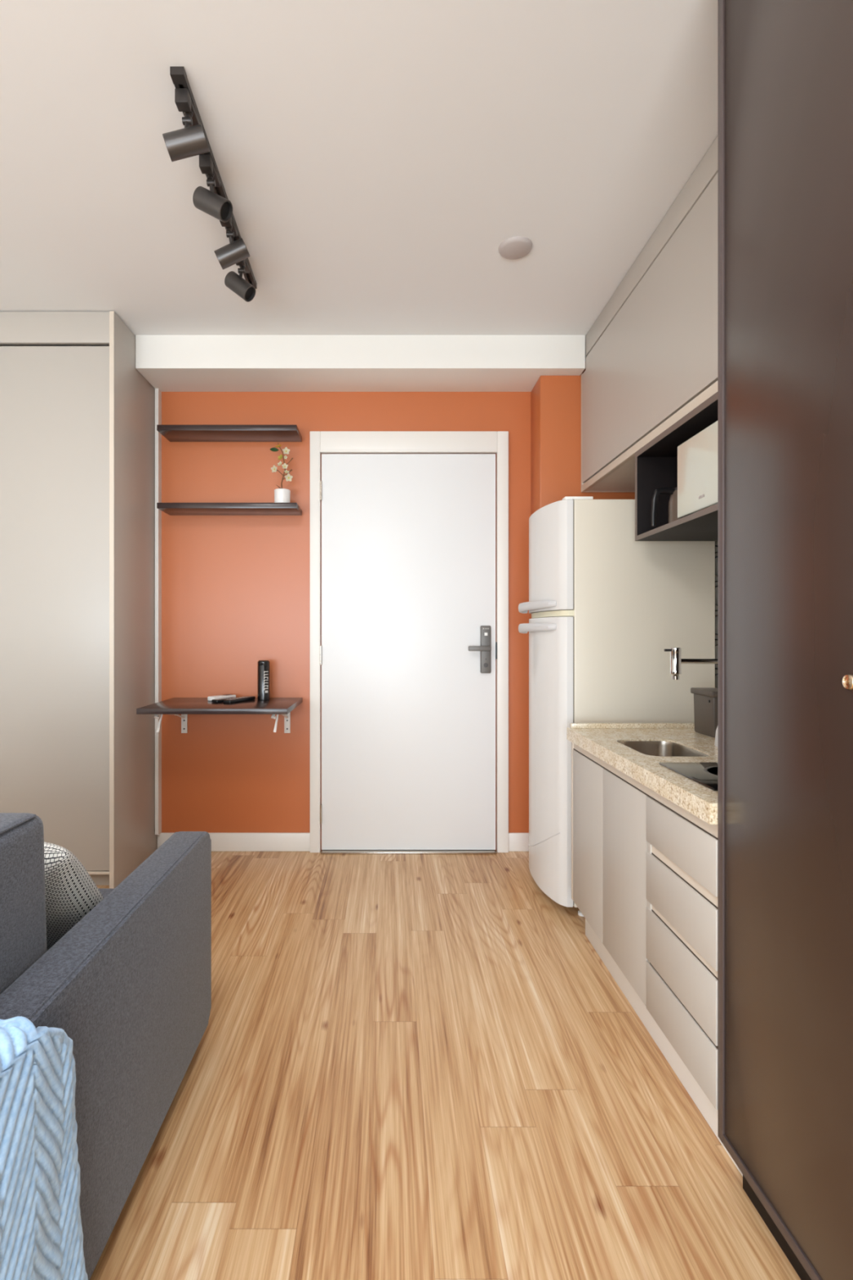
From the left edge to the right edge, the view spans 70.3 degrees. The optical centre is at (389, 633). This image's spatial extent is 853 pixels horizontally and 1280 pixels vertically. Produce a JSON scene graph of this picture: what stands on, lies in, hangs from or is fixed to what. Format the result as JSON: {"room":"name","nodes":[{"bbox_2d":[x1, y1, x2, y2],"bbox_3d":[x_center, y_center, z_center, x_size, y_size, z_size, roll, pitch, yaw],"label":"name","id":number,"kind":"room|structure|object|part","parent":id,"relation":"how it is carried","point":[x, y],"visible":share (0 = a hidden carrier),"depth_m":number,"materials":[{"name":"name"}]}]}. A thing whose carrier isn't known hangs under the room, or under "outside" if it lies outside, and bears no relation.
{"room":"studio apartment","nodes":[
{"label":"studio apartment","id":0,"kind":"room"},
{"bbox_2d":[0,0,717,361],"bbox_3d":[-0.670,-1.504,0.322,4.300,0.114,6.044,0,0,0],"label":"ceiling","id":1,"kind":"structure","parent":0,"point":[375,160],"depth_m":1.85,"materials":[{"name":"paint"}]},
{"bbox_2d":[169,66,257,288],"bbox_3d":[-0.560,-1.451,2.041,0.036,0.021,0.969,0,0,-1],"label":"track","id":2,"kind":"object","parent":1,"relation":"attached to","point":[178,74],"visible":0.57,"depth_m":1.77,"materials":[{"name":"black metal"}]},
{"bbox_2d":[162,88,209,161],"bbox_3d":[-0.553,-1.365,1.653,0.121,0.151,0.115,0,0,0],"label":"track spotlight","id":3,"kind":"object","parent":2,"relation":"attached to","point":[189,141],"visible":1,"depth_m":1.62,"materials":[{"name":"black metal"}]},
{"bbox_3d":[-0.550,-1.392,1.651,0.026,0.066,0.026,0,0,0],"label":"arm","id":4,"kind":"part","parent":3,"relation":"part of","materials":[{"name":"black metal"}]},
{"bbox_2d":[192,154,232,222],"bbox_3d":[-0.549,-1.361,1.879,0.111,0.159,0.115,0,0,-35],"label":"track spotlight","id":5,"kind":"object","parent":2,"relation":"attached to","point":[206,201],"visible":1,"depth_m":1.86,"materials":[{"name":"black metal"}]},
{"bbox_3d":[-0.555,-1.392,1.872,0.028,0.067,0.028,0,0,0],"label":"arm","id":6,"kind":"part","parent":5,"relation":"part of","materials":[{"name":"black metal"}]},
{"bbox_2d":[213,216,249,270],"bbox_3d":[-0.553,-1.363,2.112,0.122,0.156,0.115,0,0,0],"label":"track spotlight","id":7,"kind":"object","parent":2,"relation":"attached to","point":[236,251],"visible":0.92,"depth_m":2.10,"materials":[{"name":"black metal"}]},
{"bbox_3d":[-0.560,-1.391,2.115,0.029,0.067,0.033,0,0,0],"label":"arm","id":8,"kind":"part","parent":7,"relation":"part of","materials":[{"name":"black metal"}]},
{"bbox_2d":[224,258,255,302],"bbox_3d":[-0.576,-1.359,2.327,0.109,0.163,0.113,0,0,-33],"label":"track spotlight","id":9,"kind":"object","parent":2,"relation":"attached to","point":[234,282],"visible":0.91,"depth_m":2.31,"materials":[{"name":"black metal"}]},
{"bbox_3d":[-0.569,-1.392,2.331,0.028,0.066,0.026,0,0,0],"label":"arm","id":10,"kind":"part","parent":9,"relation":"part of","materials":[{"name":"black metal"}]},
{"bbox_2d":[161,361,586,850],"bbox_3d":[-0.670,-0.148,3.294,4.300,2.626,0.100,0,0,0],"label":"wall","id":11,"kind":"structure","parent":0,"point":[236,588],"depth_m":3.24,"materials":[{"name":"paint"}]},
{"bbox_2d":[155,388,161,835],"bbox_3d":[-1.234,-0.117,3.222,0.019,2.363,0.044,0,0,0],"label":"trim","id":12,"kind":"structure","parent":11,"relation":"attached to","point":[157,392],"depth_m":3.20,"materials":[{"name":"white metal"}]},
{"bbox_2d":[136,697,302,733],"bbox_3d":[-0.812,0.438,3.002,0.691,0.190,0.481,0,0,0],"label":"desk","id":13,"kind":"object","parent":11,"relation":"attached to","point":[184,706],"visible":0.99,"depth_m":2.86,"materials":[{"name":"black wood"}]},
{"bbox_3d":[-1.095,0.420,2.863,0.032,0.091,0.038,0,0,0],"label":"release lever","id":14,"kind":"part","parent":13,"relation":"part of","materials":[{"name":"white metal"}]},
{"bbox_2d":[207,693,235,701],"bbox_3d":[-0.868,0.331,3.130,0.052,0.023,0.145,0,0,36],"label":"remote control","id":15,"kind":"object","parent":13,"relation":"on","point":[209,698],"visible":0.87,"depth_m":3.10,"materials":[{"name":"white plastic"}]},
{"bbox_2d":[211,697,235,702],"bbox_3d":[-0.833,0.334,3.045,0.042,0.017,0.135,0,0,30],"label":"remote control","id":16,"kind":"object","parent":13,"relation":"on","point":[215,700],"visible":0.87,"depth_m":3.00,"materials":[{"name":"black plastic"}]},
{"bbox_2d":[223,696,255,703],"bbox_3d":[-0.757,0.333,3.055,0.044,0.019,0.205,0,0,24],"label":"remote control","id":17,"kind":"object","parent":13,"relation":"on","point":[243,698],"visible":1,"depth_m":3.02,"materials":[{"name":"black plastic"}]},
{"bbox_2d":[257,659,270,700],"bbox_3d":[-0.653,0.240,3.135,0.063,0.206,0.063,0,0,0],"label":"bottle","id":18,"kind":"object","parent":13,"relation":"on","point":[264,667],"visible":1,"depth_m":3.11,"materials":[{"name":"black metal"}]},
{"bbox_3d":[-0.543,0.420,2.863,0.032,0.091,0.038,0,0,0],"label":"release lever","id":19,"kind":"part","parent":13,"relation":"part of","materials":[{"name":"white metal"}]},
{"bbox_2d":[156,424,302,441],"bbox_3d":[-0.824,-1.042,3.151,0.708,0.029,0.185,0,0,0],"label":"wall shelf","id":20,"kind":"object","parent":11,"relation":"attached to","point":[172,433],"visible":1,"depth_m":3.10,"materials":[{"name":"black wood"}]},
{"bbox_2d":[156,502,302,515],"bbox_3d":[-0.824,-0.648,3.151,0.708,0.029,0.185,0,0,0],"label":"wall shelf","id":21,"kind":"object","parent":11,"relation":"attached to","point":[171,508],"visible":1,"depth_m":3.07,"materials":[{"name":"black wood"}]},
{"bbox_2d":[270,442,293,502],"bbox_3d":[-0.551,-0.823,3.107,0.095,0.321,0.092,0,0,41],"label":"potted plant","id":22,"kind":"object","parent":21,"relation":"on","point":[281,495],"visible":0.99,"depth_m":3.10,"materials":[{"name":"white ceramic"}]},
{"bbox_3d":[-0.592,-0.844,3.096,0.037,0.038,0.017,0,0,0],"label":"flower","id":23,"kind":"part","parent":22,"relation":"part of","materials":[{"name":"beige plant"}]},
{"bbox_3d":[-0.553,-0.701,3.115,0.082,0.076,0.082,0,0,0],"label":"pot","id":24,"kind":"part","parent":22,"relation":"part of","materials":[{"name":"white ceramic"}]},
{"bbox_3d":[-0.544,-0.853,3.112,0.093,0.261,0.018,0,0,0],"label":"stem","id":25,"kind":"part","parent":22,"relation":"part of","materials":[{"name":"plant"}]},
{"bbox_3d":[-0.536,-0.860,3.097,0.033,0.031,0.011,0,0,0],"label":"flower","id":26,"kind":"part","parent":22,"relation":"part of","materials":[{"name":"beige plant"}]},
{"bbox_3d":[-0.529,-0.937,3.097,0.038,0.037,0.013,0,0,0],"label":"flower","id":27,"kind":"part","parent":22,"relation":"part of","materials":[{"name":"beige plant"}]},
{"bbox_3d":[-0.516,-0.799,3.096,0.040,0.039,0.013,0,0,0],"label":"flower","id":28,"kind":"part","parent":22,"relation":"part of","materials":[{"name":"beige plant"}]},
{"bbox_2d":[157,832,528,851],"bbox_3d":[-0.243,1.116,3.237,2.000,0.098,0.013,0,0,0],"label":"baseboard","id":29,"kind":"structure","parent":11,"relation":"attached to","point":[220,842],"depth_m":3.23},
{"bbox_2d":[135,335,585,391],"bbox_3d":[-0.142,-1.379,3.101,2.201,0.163,0.286,0,0,0],"label":"beam","id":30,"kind":"structure","parent":11,"relation":"attached to","point":[170,363],"depth_m":2.96,"materials":[{"name":"white paint"}]},
{"bbox_2d":[310,431,508,853],"bbox_3d":[0.104,0.044,3.197,1.057,2.241,0.094,0,0,0],"label":"door","id":31,"kind":"structure","parent":11,"relation":"in","point":[407,654],"depth_m":3.22,"materials":[{"name":"white paint"}]},
{"bbox_3d":[0.471,0.078,3.175,0.118,0.026,0.050,0,0,0],"label":"handle","id":32,"kind":"part","parent":31,"relation":"part of","materials":[{"name":"grey metal"}]},
{"bbox_3d":[0.510,0.084,3.212,0.055,0.252,0.023,0,0,0],"label":"lock plate","id":33,"kind":"part","parent":31,"relation":"part of","materials":[{"name":"grey metal"}]},
{"bbox_2d":[89,850,801,1279],"bbox_3d":[-0.670,1.205,0.322,4.300,0.080,6.044,0,0,0],"label":"floor","id":34,"kind":"structure","parent":0,"point":[402,1066],"depth_m":1.48,"materials":[{"name":"brown wood"}]},
{"bbox_2d":[0,311,157,888],"bbox_3d":[-1.980,-0.146,2.986,1.471,2.622,0.512,0,0,0],"label":"wardrobe","id":35,"kind":"object","parent":34,"relation":"on","point":[77,423],"visible":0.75,"depth_m":2.75,"materials":[{"name":"beige laminate"}]},
{"bbox_3d":[-1.631,-0.115,2.755,0.719,2.383,0.020,0,0,0],"label":"door","id":36,"kind":"part","parent":35,"relation":"part of","materials":[{"name":"beige laminate"}]},
{"bbox_3d":[-1.991,1.087,2.760,1.450,0.012,0.040,0,0,0],"label":"rail","id":37,"kind":"part","parent":35,"relation":"part of","materials":[{"name":"beige wood"}]},
{"bbox_3d":[-1.256,-0.146,2.986,0.021,2.622,0.511,0,0,0],"label":"panel","id":38,"kind":"part","parent":35,"relation":"part of","materials":[{"name":"beige laminate"}]},
{"bbox_2d":[0,813,211,1279],"bbox_3d":[-1.210,0.742,1.191,1.380,0.847,1.142,0,0,0],"label":"sofa","id":39,"kind":"object","parent":34,"relation":"on","point":[130,983],"visible":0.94,"depth_m":1.16,"materials":[{"name":"fabric"}]},
{"bbox_2d":[0,813,46,994],"bbox_3d":[-0.915,0.542,0.959,0.594,0.446,0.318,0,0,0],"label":"cushion","id":40,"kind":"object","parent":39,"relation":"on","point":[23,925],"depth_m":1.02,"materials":[{"name":"grey fabric"}]},
{"bbox_2d":[0,1016,88,1279],"bbox_3d":[-0.548,0.842,0.746,0.139,0.610,0.501,0,0,0],"label":"quilt","id":41,"kind":"object","parent":39,"relation":"on","point":[42,1234],"visible":1,"depth_m":0.85,"materials":[{"name":"blue fabric"}]},
{"bbox_2d":[44,841,103,951],"bbox_3d":[-0.820,0.570,1.325,0.382,0.281,0.267,0,0,5],"label":"throw pillow","id":42,"kind":"object","parent":39,"relation":"on","point":[71,892],"visible":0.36,"depth_m":1.24,"materials":[{"name":"grey fabric"}]},
{"bbox_2d":[97,888,114,897],"bbox_3d":[-0.912,0.803,1.262,0.592,0.180,0.905,0,0,0],"label":"seat cushion","id":43,"kind":"object","parent":39,"relation":"on","point":[104,891],"depth_m":1.67,"materials":[{"name":"grey fabric"}]},
{"bbox_2d":[518,496,717,916],"bbox_3d":[0.982,0.303,2.736,0.741,1.724,0.561,0,0,0],"label":"refrigerator","id":44,"kind":"object","parent":34,"relation":"on","point":[605,606],"visible":0.62,"depth_m":2.46,"materials":[{"name":"metal"}]},
{"bbox_3d":[0.650,-0.024,2.717,0.063,0.047,0.446,0,0,-3],"label":"handle","id":45,"kind":"part","parent":44,"relation":"part of","materials":[{"name":"grey plastic"}]},
{"bbox_3d":[0.650,-0.121,2.717,0.063,0.047,0.446,0,0,-3],"label":"handle","id":46,"kind":"part","parent":44,"relation":"part of","materials":[{"name":"grey plastic"}]},
{"bbox_3d":[0.700,0.521,2.736,0.093,1.181,0.561,0,0,0],"label":"fridge door","id":47,"kind":"part","parent":44,"relation":"part of","materials":[{"name":"metal"}]},
{"bbox_3d":[0.700,-0.322,2.736,0.093,0.448,0.561,0,0,0],"label":"freezer door","id":48,"kind":"part","parent":44,"relation":"part of","materials":[{"name":"metal"}]},
{"bbox_2d":[571,742,742,1176],"bbox_3d":[1.024,0.786,1.805,0.652,0.757,1.066,0,0,0],"label":"base cabinet","id":49,"kind":"object","parent":34,"relation":"on","point":[644,867],"visible":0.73,"depth_m":1.60,"materials":[{"name":"beige laminate"}]},
{"bbox_3d":[1.025,0.713,2.318,0.650,0.610,0.016,0,0,0],"label":"panel","id":50,"kind":"part","parent":49,"relation":"part of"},
{"bbox_3d":[0.709,0.730,2.147,0.018,0.576,0.322,0,0,0],"label":"door","id":51,"kind":"part","parent":49,"relation":"part of","materials":[{"name":"beige laminate"}]},
{"bbox_3d":[0.709,0.730,1.815,0.018,0.576,0.337,0,0,0],"label":"door","id":52,"kind":"part","parent":49,"relation":"part of","materials":[{"name":"beige laminate"}]},
{"bbox_2d":[566,723,717,824],"bbox_3d":[1.032,0.360,1.813,0.693,0.095,1.043,0,0,0],"label":"countertop","id":53,"kind":"structure","parent":49,"relation":"on","point":[602,740],"depth_m":1.85,"materials":[{"name":"beige stone"}]},
{"bbox_2d":[618,741,708,756],"bbox_3d":[0.867,0.455,1.930,0.202,0.172,0.289,0,0,0],"label":"sink","id":54,"kind":"object","parent":53,"relation":"in","point":[662,748],"visible":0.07,"depth_m":2.07,"materials":[{"name":"metal"}]},
{"bbox_2d":[659,762,717,791],"bbox_3d":[1.004,0.360,1.535,0.512,0.007,0.286,0,0,0],"label":"cooktop","id":55,"kind":"object","parent":53,"relation":"in","point":[705,774],"visible":0.24,"depth_m":1.57,"materials":[{"name":"black ceramic"}]},
{"bbox_2d":[690,687,717,737],"bbox_3d":[1.208,0.282,2.170,0.179,0.162,0.154,0,0,0],"label":"bin","id":56,"kind":"object","parent":53,"relation":"on","point":[705,699],"visible":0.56,"depth_m":2.15,"materials":[{"name":"plastic"}]},
{"bbox_3d":[1.208,0.211,2.170,0.179,0.020,0.154,0,0,0],"label":"lid","id":57,"kind":"part","parent":56,"relation":"part of","materials":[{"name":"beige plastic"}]},
{"bbox_2d":[714,727,717,746],"bbox_3d":[1.075,0.318,1.940,0.056,0.091,0.056,0,0,0],"label":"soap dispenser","id":58,"kind":"object","parent":53,"relation":"on","point":[716,735],"visible":0.09,"depth_m":1.94,"materials":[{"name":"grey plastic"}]},
{"bbox_3d":[0.717,0.713,1.800,0.026,0.610,1.017,0,0,0],"label":"drawer rail","id":59,"kind":"part","parent":49,"relation":"part of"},
{"bbox_3d":[0.706,0.954,1.468,0.016,0.128,0.353,0,0,0],"label":"drawer","id":60,"kind":"part","parent":49,"relation":"part of","materials":[{"name":"beige laminate"}]},
{"bbox_3d":[0.706,0.812,1.468,0.016,0.139,0.353,0,0,0],"label":"drawer","id":61,"kind":"part","parent":49,"relation":"part of","materials":[{"name":"beige laminate"}]},
{"bbox_3d":[0.706,0.656,1.468,0.016,0.131,0.353,0,0,0],"label":"drawer","id":62,"kind":"part","parent":49,"relation":"part of","materials":[{"name":"beige laminate"}]},
{"bbox_3d":[0.706,0.502,1.468,0.016,0.121,0.353,0,0,0],"label":"drawer","id":63,"kind":"part","parent":49,"relation":"part of","materials":[{"name":"beige laminate"}]},
{"bbox_2d":[717,0,852,1279],"bbox_3d":[1.034,-0.146,0.745,0.686,2.623,1.089,0,0,0],"label":"tall cabinet","id":64,"kind":"object","parent":34,"relation":"on","point":[785,67],"visible":1,"depth_m":1.08,"materials":[{"name":"brown laminate"}]},
{"bbox_3d":[1.038,-0.193,0.745,0.677,2.530,1.089,0,0,0],"label":"panel","id":65,"kind":"part","parent":64,"relation":"part of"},
{"bbox_3d":[1.038,1.062,0.745,0.677,0.020,1.049,0,0,0],"label":"panel","id":66,"kind":"part","parent":64,"relation":"part of","materials":[{"name":"brown wood"}]},
{"bbox_2d":[530,375,635,618],"bbox_3d":[1.069,-0.067,3.139,0.623,2.463,0.209,0,0,0],"label":"wall pier","id":67,"kind":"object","parent":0,"point":[555,400],"visible":0.2,"depth_m":3.04,"materials":[{"name":"paint"}]},
{"bbox_2d":[715,541,717,687],"bbox_3d":[1.430,-0.148,0.322,0.100,2.626,5.844,0,0,0],"label":"wall","id":68,"kind":"structure","parent":0,"point":[716,542],"depth_m":2.55,"materials":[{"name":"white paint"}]},
{"bbox_2d":[581,136,717,492],"bbox_3d":[1.169,-1.083,2.161,0.418,0.750,1.738,0,0,0],"label":"upper cabinet","id":69,"kind":"object","parent":68,"relation":"attached to","point":[651,351],"visible":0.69,"depth_m":2.17,"materials":[{"name":"beige laminate"}]},
{"bbox_3d":[1.169,-1.002,3.022,0.418,0.589,0.016,0,0,0],"label":"panel","id":70,"kind":"part","parent":69,"relation":"part of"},
{"bbox_3d":[1.169,-0.725,2.152,0.418,0.033,1.721,0,0,0],"label":"panel","id":71,"kind":"part","parent":69,"relation":"part of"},
{"bbox_2d":[635,391,717,541],"bbox_3d":[1.168,-0.534,1.826,0.419,0.346,1.068,0,0,0],"label":"open niche","id":72,"kind":"object","parent":69,"relation":"attached to","point":[655,462],"visible":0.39,"depth_m":2.27,"materials":[{"name":"grey laminate"}]},
{"bbox_3d":[1.169,-0.532,2.351,0.418,0.306,0.018,0,0,0],"label":"panel","id":73,"kind":"part","parent":72,"relation":"part of","materials":[{"name":"grey laminate"}]},
{"bbox_2d":[650,487,679,526],"bbox_3d":[1.063,-0.465,2.188,0.185,0.172,0.136,0,0,-29],"label":"electric kettle","id":74,"kind":"object","parent":72,"relation":"on","point":[673,503],"visible":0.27,"depth_m":2.19,"materials":[{"name":"plastic"}]},
{"bbox_3d":[1.169,-0.370,1.826,0.418,0.018,1.068,0,0,0],"label":"panel","id":75,"kind":"part","parent":72,"relation":"part of","materials":[{"name":"grey laminate"}]},
{"bbox_3d":[1.169,-0.696,1.826,0.418,0.022,1.068,0,0,0],"label":"panel","id":76,"kind":"part","parent":72,"relation":"part of","materials":[{"name":"grey laminate"}]},
{"bbox_2d":[677,421,717,518],"bbox_3d":[1.153,-0.508,1.806,0.354,0.258,0.501,0,0,0],"label":"microwave oven","id":77,"kind":"object","parent":72,"relation":"on","point":[697,457],"visible":0.2,"depth_m":1.92,"materials":[{"name":"white plastic"}]},
{"bbox_2d":[663,647,717,679],"bbox_3d":[1.128,0.096,1.930,0.501,0.102,0.056,0,0,0],"label":"faucet","id":78,"kind":"object","parent":68,"relation":"attached to","point":[676,660],"visible":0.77,"depth_m":1.92,"materials":[{"name":"silver metal"}]},
{"bbox_3d":[0.914,0.139,1.930,0.023,0.017,0.023,0,0,0],"label":"spout","id":79,"kind":"part","parent":78,"relation":"part of","materials":[{"name":"silver metal"}]},
{"bbox_3d":[1.151,0.091,1.930,0.455,0.056,0.056,0,0,0],"label":"arm","id":80,"kind":"part","parent":78,"relation":"part of","materials":[{"name":"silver metal"}]}
]}

